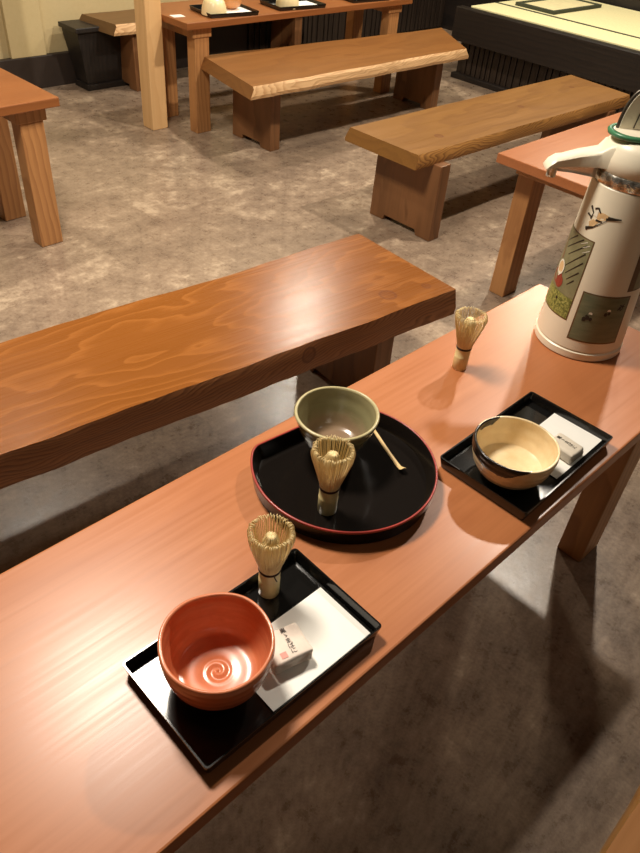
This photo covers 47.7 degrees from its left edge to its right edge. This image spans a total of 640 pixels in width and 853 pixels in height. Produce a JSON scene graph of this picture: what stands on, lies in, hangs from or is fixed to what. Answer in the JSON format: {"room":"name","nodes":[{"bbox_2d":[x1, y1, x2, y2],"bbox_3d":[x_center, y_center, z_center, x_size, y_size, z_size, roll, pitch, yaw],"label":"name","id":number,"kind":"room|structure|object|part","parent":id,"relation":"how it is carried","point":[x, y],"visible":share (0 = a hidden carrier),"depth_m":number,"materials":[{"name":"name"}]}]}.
{"room":"cafe","nodes":[
{"label":"cafe","id":0,"kind":"room"},
{"bbox_2d":[0,0,187,58],"bbox_3d":[-1.476,-2.953,3.303,8.400,2.600,0.100,-29,51,-34],"label":"wall","id":1,"kind":"structure","parent":0,"point":[51,11],"depth_m":4.00,"materials":[{"name":"beige paint"}]},
{"bbox_2d":[0,0,46,58],"bbox_3d":[-1.497,-2.942,3.160,0.200,2.435,0.030,-29,51,-34],"label":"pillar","id":2,"kind":"structure","parent":1,"relation":"attached to","point":[22,22],"depth_m":3.84,"materials":[{"name":"beige paint"}]},
{"bbox_2d":[0,51,76,87],"bbox_3d":[-1.773,-1.851,3.856,7.700,0.165,0.035,-29,51,-34],"label":"baseboard","id":3,"kind":"structure","parent":1,"relation":"attached to","point":[56,68],"depth_m":4.02,"materials":[{"name":"paint"}]},
{"bbox_2d":[175,24,246,68],"bbox_3d":[-0.805,-2.430,4.527,0.880,0.325,0.023,-29,51,-34],"label":"trim","id":4,"kind":"structure","parent":1,"relation":"attached to","point":[233,38],"depth_m":4.67,"materials":[{"name":"paint"}]},
{"bbox_2d":[247,0,445,50],"bbox_3d":[0.300,-3.307,5.129,2.100,1.050,0.040,-29,51,-34],"label":"trim","id":5,"kind":"structure","parent":1,"relation":"attached to","point":[419,15],"depth_m":5.33,"materials":[{"name":"black wood"}]},
{"bbox_2d":[0,28,639,852],"bbox_3d":[0.424,-0.480,2.662,8.400,0.050,5.850,-29,51,-34],"label":"floor","id":6,"kind":"structure","parent":0,"point":[510,723],"depth_m":1.77,"materials":[{"name":"concrete"}]},
{"bbox_2d":[0,68,62,246],"bbox_3d":[-1.656,-0.615,2.140,0.404,0.515,1.800,35,48,30],"label":"table","id":7,"kind":"object","parent":6,"relation":"on","point":[24,104],"visible":1,"depth_m":2.52,"materials":[{"name":"brown wood"}]},
{"bbox_3d":[-1.189,-0.992,2.699,0.062,0.440,0.085,35,48,30],"label":"leg","id":8,"kind":"part","parent":7,"relation":"part of","materials":[{"name":"brown wood"}]},
{"bbox_3d":[-0.996,-0.858,2.562,0.062,0.440,0.085,35,48,30],"label":"leg","id":9,"kind":"part","parent":7,"relation":"part of","materials":[{"name":"brown wood"}]},
{"bbox_2d":[58,19,128,90],"bbox_3d":[-1.225,-2.112,4.104,0.410,0.325,0.190,-29,51,-34],"label":"wooden bin","id":10,"kind":"object","parent":6,"relation":"on","point":[95,55],"visible":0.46,"depth_m":4.03,"materials":[{"name":"black wood"}]},
{"bbox_2d":[134,0,167,130],"bbox_3d":[-0.748,-2.531,2.890,0.090,2.600,0.090,-29,51,-34],"label":"wooden post","id":11,"kind":"object","parent":6,"relation":"on","point":[148,20],"visible":1,"depth_m":3.50,"materials":[{"name":"beige wood"}]},
{"bbox_2d":[79,9,301,91],"bbox_3d":[-0.653,-2.377,4.460,1.620,0.355,0.319,-29,51,-34],"label":"bench","id":12,"kind":"object","parent":6,"relation":"on","point":[284,32],"visible":0.27,"depth_m":4.07,"materials":[{"name":"brown wood"}]},
{"bbox_3d":[-0.641,-2.493,4.362,1.620,0.052,0.319,-29,51,-34],"label":"seat","id":13,"kind":"part","parent":12,"relation":"part of","materials":[{"name":"brown wood"}]},
{"bbox_3d":[-1.095,-2.103,4.124,0.062,0.305,0.240,-29,51,-34],"label":"leg","id":14,"kind":"part","parent":12,"relation":"part of","materials":[{"name":"brown wood"}]},
{"bbox_3d":[-0.225,-2.595,4.805,0.062,0.305,0.240,-29,51,-34],"label":"leg","id":15,"kind":"part","parent":12,"relation":"part of","materials":[{"name":"brown wood"}]},
{"bbox_2d":[0,234,455,488],"bbox_3d":[-0.388,-0.058,1.755,1.591,0.355,0.400,-24,48,-31],"label":"bench","id":16,"kind":"object","parent":6,"relation":"on","point":[71,391],"visible":0.9,"depth_m":1.66,"materials":[{"name":"brown wood"}]},
{"bbox_3d":[0.067,-0.231,2.070,0.062,0.281,0.330,-24,48,-31],"label":"leg","id":17,"kind":"part","parent":16,"relation":"part of","materials":[{"name":"brown wood"}]},
{"bbox_2d":[161,0,412,133],"bbox_3d":[-0.195,-2.074,4.032,1.600,0.515,0.413,-29,51,-34],"label":"table","id":18,"kind":"object","parent":6,"relation":"on","point":[196,26],"visible":0.7,"depth_m":3.65,"materials":[{"name":"brown wood"}]},
{"bbox_3d":[-0.793,-1.835,3.739,0.085,0.440,0.062,-29,51,-34],"label":"leg","id":19,"kind":"part","parent":18,"relation":"part of","materials":[{"name":"brown wood"}]},
{"bbox_2d":[169,14,184,17],"bbox_3d":[-0.671,-1.931,3.407,0.060,0.002,0.044,-24,49,-31],"label":"place card","id":20,"kind":"object","parent":18,"relation":"on","point":[178,15],"visible":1,"depth_m":3.40,"materials":[{"name":"white paper"}]},
{"bbox_3d":[-0.599,-1.693,3.594,0.085,0.440,0.062,-29,51,-34],"label":"leg","id":21,"kind":"part","parent":18,"relation":"part of","materials":[{"name":"brown wood"}]},
{"bbox_2d":[189,4,258,18],"bbox_3d":[-0.467,-2.034,3.539,0.274,0.019,0.209,-23,48,-30],"label":"serving tray","id":22,"kind":"object","parent":18,"relation":"on","point":[197,8],"visible":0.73,"depth_m":3.50,"materials":[{"name":"black paint"}]},
{"bbox_2d":[201,0,226,15],"bbox_3d":[-0.505,-2.011,3.454,0.122,0.078,0.122,-29,51,-34],"label":"bowl","id":23,"kind":"object","parent":22,"relation":"on","point":[209,6],"visible":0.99,"depth_m":3.42,"materials":[{"name":"beige ceramic"}]},
{"bbox_2d":[227,7,250,12],"bbox_3d":[-0.432,-2.038,3.554,0.190,0.001,0.150,-23,48,-30],"label":"paper sheet","id":24,"kind":"object","parent":22,"relation":"on","point":[239,9],"visible":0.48,"depth_m":3.58,"materials":[{"name":"white paper"}]},
{"bbox_2d":[224,0,241,9],"bbox_3d":[-0.441,-2.096,3.572,0.117,0.062,0.116,3,40,-3],"label":"bowl","id":25,"kind":"object","parent":24,"relation":"on","point":[230,4],"visible":0.83,"depth_m":3.54,"materials":[{"name":"ceramic"}]},
{"bbox_2d":[260,0,325,10],"bbox_3d":[-0.141,-2.205,3.779,0.299,0.019,0.189,-24,49,-31],"label":"serving tray","id":26,"kind":"object","parent":18,"relation":"on","point":[270,3],"visible":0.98,"depth_m":3.74,"materials":[{"name":"black paint"}]},
{"bbox_2d":[276,0,298,6],"bbox_3d":[-0.166,-2.193,3.709,0.122,0.078,0.122,-29,51,-34],"label":"bowl","id":27,"kind":"object","parent":26,"relation":"on","point":[281,3],"visible":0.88,"depth_m":3.68,"materials":[{"name":"beige ceramic"}]},
{"bbox_2d":[299,1,316,5],"bbox_3d":[-0.091,-2.222,3.811,0.150,0.001,0.130,-24,49,-31],"label":"paper sheet","id":28,"kind":"object","parent":26,"relation":"on","point":[301,3],"visible":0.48,"depth_m":3.83,"materials":[{"name":"white paper"}]},
{"bbox_3d":[0.203,-2.398,4.519,0.085,0.440,0.062,-29,51,-34],"label":"leg","id":29,"kind":"part","parent":18,"relation":"part of","materials":[{"name":"brown wood"}]},
{"bbox_2d":[344,0,387,2],"bbox_3d":[0.230,-2.415,4.069,0.279,0.019,0.189,-25,49,-31],"label":"serving tray","id":30,"kind":"object","parent":18,"relation":"on","point":[351,1],"visible":1,"depth_m":3.98,"materials":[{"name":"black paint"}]},
{"bbox_3d":[0.398,-2.256,4.374,0.085,0.440,0.062,-29,51,-34],"label":"leg","id":31,"kind":"part","parent":18,"relation":"part of","materials":[{"name":"brown wood"}]},
{"bbox_2d":[0,284,639,852],"bbox_3d":[-0.023,0.339,1.206,1.800,0.515,0.413,-29,51,-34],"label":"table","id":32,"kind":"object","parent":6,"relation":"on","point":[88,764],"visible":0.78,"depth_m":0.95,"materials":[{"name":"brown wood"}]},
{"bbox_2d":[123,548,381,772],"bbox_3d":[-0.076,0.267,0.870,0.269,0.021,0.163,-29,51,-34],"label":"serving tray","id":33,"kind":"object","parent":32,"relation":"on","point":[211,737],"visible":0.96,"depth_m":0.83,"materials":[{"name":"black paint"}]},
{"bbox_2d":[157,592,274,710],"bbox_3d":[-0.116,0.263,0.817,0.129,0.080,0.129,-29,51,-34],"label":"bowl","id":34,"kind":"object","parent":33,"relation":"on","point":[216,650],"visible":1,"depth_m":0.83,"materials":[{"name":"ceramic"}]},
{"bbox_2d":[247,513,295,598],"bbox_3d":[-0.062,0.169,0.904,0.060,0.118,0.062,-29,51,-34],"label":"whisk","id":35,"kind":"object","parent":33,"relation":"on","point":[269,554],"visible":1,"depth_m":0.89,"materials":[{"name":"beige wood"}]},
{"bbox_3d":[-0.065,0.196,0.927,0.028,0.047,0.028,-29,51,-34],"label":"handle","id":36,"kind":"part","parent":35,"relation":"part of","materials":[{"name":"brown wood"}]},
{"bbox_2d":[256,587,369,711],"bbox_3d":[-0.026,0.266,0.883,0.158,0.002,0.091,-29,51,-34],"label":"paper sheet","id":37,"kind":"object","parent":33,"relation":"on","point":[331,631],"visible":0.77,"depth_m":0.89,"materials":[{"name":"white paper"}]},
{"bbox_2d":[271,623,312,673],"bbox_3d":[-0.040,0.265,0.867,0.052,0.020,0.049,-17,45,-25],"label":"wrapped sweet","id":38,"kind":"object","parent":37,"relation":"on","point":[292,648],"visible":0.94,"depth_m":0.86,"materials":[{"name":"white paper"}]},
{"bbox_2d":[250,411,437,544],"bbox_3d":[0.048,0.075,1.104,0.286,0.029,0.250,-24,49,-31],"label":"round tray","id":39,"kind":"object","parent":32,"relation":"on","point":[378,500],"visible":0.89,"depth_m":1.10,"materials":[{"name":"black paint"}]},
{"bbox_2d":[311,435,355,515],"bbox_3d":[0.015,0.075,1.022,0.063,0.122,0.062,-8,42,-16],"label":"whisk","id":40,"kind":"object","parent":39,"relation":"on","point":[332,472],"visible":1,"depth_m":1.00,"materials":[{"name":"beige wood"}]},
{"bbox_3d":[0.012,0.103,1.045,0.029,0.048,0.029,-8,42,-16],"label":"handle","id":41,"kind":"part","parent":40,"relation":"part of","materials":[{"name":"brown wood"}]},
{"bbox_2d":[294,386,379,459],"bbox_3d":[0.024,0.008,1.133,0.132,0.082,0.131,-29,51,-34],"label":"bowl","id":42,"kind":"object","parent":39,"relation":"on","point":[343,412],"visible":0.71,"depth_m":1.15,"materials":[{"name":"green ceramic"}]},
{"bbox_2d":[374,430,405,468],"bbox_3d":[0.096,0.013,1.191,0.011,0.011,0.181,-12,43,-20],"label":"scoop","id":43,"kind":"object","parent":39,"relation":"on","point":[385,447],"visible":0.74,"depth_m":1.17,"materials":[{"name":"brown wood"}]},
{"bbox_2d":[452,306,487,370],"bbox_3d":[0.268,-0.158,1.335,0.060,0.118,0.062,6,40,1],"label":"whisk","id":44,"kind":"object","parent":32,"relation":"on","point":[466,336],"visible":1,"depth_m":1.32,"materials":[{"name":"beige wood"}]},
{"bbox_3d":[0.265,-0.130,1.357,0.028,0.047,0.028,6,40,1],"label":"handle","id":45,"kind":"part","parent":44,"relation":"part of","materials":[{"name":"brown wood"}]},
{"bbox_2d":[440,392,612,519],"bbox_3d":[0.340,0.040,1.185,0.269,0.021,0.163,-30,52,-35],"label":"serving tray","id":46,"kind":"object","parent":32,"relation":"on","point":[458,460],"visible":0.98,"depth_m":1.16,"materials":[{"name":"black paint"}]},
{"bbox_2d":[472,416,559,489],"bbox_3d":[0.297,0.051,1.124,0.131,0.068,0.132,-29,51,-34],"label":"bowl","id":47,"kind":"object","parent":46,"relation":"on","point":[512,453],"visible":1,"depth_m":1.14,"materials":[{"name":"beige ceramic"}]},
{"bbox_2d":[540,413,601,478],"bbox_3d":[0.395,0.029,1.211,0.148,0.002,0.093,-30,52,-35],"label":"paper sheet","id":48,"kind":"object","parent":46,"relation":"on","point":[555,424],"visible":0.44,"depth_m":1.23,"materials":[{"name":"white paper"}]},
{"bbox_2d":[554,433,583,463],"bbox_3d":[0.402,0.036,1.188,0.038,0.020,0.053,-27,50,-32],"label":"wrapped sweet","id":49,"kind":"object","parent":48,"relation":"on","point":[570,450],"visible":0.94,"depth_m":1.18,"materials":[{"name":"white paper"}]},
{"bbox_2d":[535,90,639,361],"bbox_3d":[0.517,-0.377,1.339,0.237,0.485,0.174,22,43,19],"label":"thermos","id":50,"kind":"object","parent":32,"relation":"on","point":[588,307],"visible":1,"depth_m":1.31,"materials":[{"name":"beige plastic"}]},
{"bbox_3d":[0.467,-0.294,1.372,0.021,0.160,0.094,-3,41,-10],"label":"picture panel","id":51,"kind":"part","parent":50,"relation":"part of","materials":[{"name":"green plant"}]},
{"bbox_3d":[0.459,-0.470,1.244,0.131,0.061,0.068,4,40,-1],"label":"spout","id":52,"kind":"part","parent":50,"relation":"part of","materials":[{"name":"beige plastic"}]},
{"bbox_3d":[0.528,-0.203,1.368,0.094,0.101,0.019,6,40,0],"label":"picture panel","id":53,"kind":"part","parent":50,"relation":"part of","materials":[{"name":"green plastic"}]},
{"bbox_3d":[0.555,-0.469,1.241,0.137,0.058,0.137,-29,51,-34],"label":"lid","id":54,"kind":"part","parent":50,"relation":"part of","materials":[{"name":"beige plastic"}]},
{"bbox_3d":[0.527,-0.494,1.221,0.068,0.008,0.068,-29,51,-34],"label":"pump lid","id":55,"kind":"part","parent":50,"relation":"part of","materials":[{"name":"beige plastic"}]},
{"bbox_3d":[0.542,-0.526,1.204,0.071,0.065,0.008,6,40,0],"label":"carry handle","id":56,"kind":"part","parent":50,"relation":"part of","materials":[{"name":"beige plastic"}]},
{"bbox_3d":[0.597,-0.297,1.331,0.017,0.083,0.086,29,45,25],"label":"picture panel","id":57,"kind":"part","parent":50,"relation":"part of","materials":[{"name":"plastic"}]},
{"bbox_3d":[0.634,0.120,1.599,0.085,0.440,0.062,-29,51,-34],"label":"leg","id":58,"kind":"part","parent":32,"relation":"part of","materials":[{"name":"brown wood"}]},
{"bbox_2d":[201,28,468,151],"bbox_3d":[0.171,-1.851,3.935,1.845,0.355,0.555,-29,51,-34],"label":"bench","id":59,"kind":"object","parent":6,"relation":"on","point":[258,79],"visible":0.97,"depth_m":3.62,"materials":[{"name":"brown wood"}]},
{"bbox_3d":[-0.315,-1.560,3.574,0.062,0.305,0.295,-29,51,-34],"label":"leg","id":60,"kind":"part","parent":59,"relation":"part of","materials":[{"name":"brown wood"}]},
{"bbox_3d":[0.182,-1.966,3.837,1.845,0.052,0.555,-29,51,-34],"label":"seat","id":61,"kind":"part","parent":59,"relation":"part of","materials":[{"name":"brown wood"}]},
{"bbox_3d":[0.580,-2.066,4.275,0.062,0.305,0.295,-29,51,-34],"label":"leg","id":62,"kind":"part","parent":59,"relation":"part of","materials":[{"name":"brown wood"}]},
{"bbox_2d":[345,75,629,241],"bbox_3d":[0.825,-1.280,3.339,1.648,0.355,0.414,-29,51,-34],"label":"bench","id":63,"kind":"object","parent":6,"relation":"on","point":[412,172],"visible":0.86,"depth_m":2.98,"materials":[{"name":"brown wood"}]},
{"bbox_3d":[0.360,-0.962,2.948,0.062,0.305,0.330,-29,51,-34],"label":"leg","id":64,"kind":"part","parent":63,"relation":"part of","materials":[{"name":"brown wood"}]},
{"bbox_3d":[0.834,-1.397,3.243,1.648,0.052,0.407,-29,51,-34],"label":"seat","id":65,"kind":"part","parent":63,"relation":"part of","materials":[{"name":"brown wood"}]},
{"bbox_3d":[1.292,-1.488,3.677,0.062,0.305,0.330,-29,51,-34],"label":"leg","id":66,"kind":"part","parent":63,"relation":"part of","materials":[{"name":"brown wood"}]},
{"bbox_2d":[450,5,639,113],"bbox_3d":[2.769,-1.654,3.951,1.180,0.425,4.330,-29,51,-34],"label":"raised platform","id":67,"kind":"object","parent":6,"relation":"on","point":[505,53],"visible":0.65,"depth_m":4.40,"materials":[{"name":"black wood"}]},
{"bbox_3d":[2.389,-1.293,3.787,0.045,0.032,4.320,-29,51,-34],"label":"rail","id":68,"kind":"part","parent":67,"relation":"part of","materials":[{"name":"brown wood"}]},
{"bbox_3d":[2.423,-1.392,3.726,0.045,0.205,4.310,-29,51,-34],"label":"slat panel","id":69,"kind":"part","parent":67,"relation":"part of","materials":[{"name":"black wood"}]},
{"bbox_2d":[471,2,639,50],"bbox_3d":[2.469,-1.694,3.646,0.285,0.034,4.070,-29,51,-34],"label":"mat","id":70,"kind":"object","parent":67,"relation":"on","point":[589,31],"visible":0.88,"depth_m":4.36,"materials":[{"name":"fabric"}]},
{"bbox_2d":[500,0,639,36],"bbox_3d":[2.859,-1.914,3.953,0.796,0.032,4.070,-29,51,-34],"label":"mat","id":71,"kind":"object","parent":67,"relation":"on","point":[610,17],"visible":0.4,"depth_m":4.62,"materials":[{"name":"fabric"}]},
{"bbox_2d":[515,0,601,14],"bbox_3d":[1.589,-2.798,4.805,0.585,0.020,0.300,-28,51,-34],"label":"board","id":72,"kind":"object","parent":71,"relation":"on","point":[553,7],"visible":1,"depth_m":4.76,"materials":[{"name":"beige wood"}]},
{"bbox_3d":[1.590,-2.796,4.809,0.540,0.012,0.250,-28,51,-34],"label":"panel","id":73,"kind":"part","parent":72,"relation":"part of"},
{"bbox_2d":[489,112,621,296],"bbox_3d":[1.335,-0.935,2.867,1.800,0.515,0.413,-29,51,-34],"label":"table","id":74,"kind":"object","parent":6,"relation":"on","point":[527,159],"visible":0.41,"depth_m":2.44,"materials":[{"name":"brown wood"}]},
{"bbox_3d":[0.690,-0.669,2.537,0.085,0.440,0.062,-29,51,-34],"label":"leg","id":75,"kind":"part","parent":74,"relation":"part of","materials":[{"name":"brown wood"}]},
{"bbox_2d":[599,785,639,852],"bbox_3d":[0.425,0.756,0.891,1.624,0.355,0.375,-29,51,-34],"label":"bench","id":76,"kind":"object","parent":6,"relation":"on","point":[625,837],"visible":1,"depth_m":0.91,"materials":[{"name":"brown wood"}]},
{"bbox_2d":[441,0,639,30],"bbox_3d":[3.104,-2.911,3.787,0.100,2.600,5.770,-29,51,-34],"label":"wall","id":77,"kind":"structure","parent":0,"point":[450,5],"depth_m":5.78,"materials":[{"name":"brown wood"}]}
]}

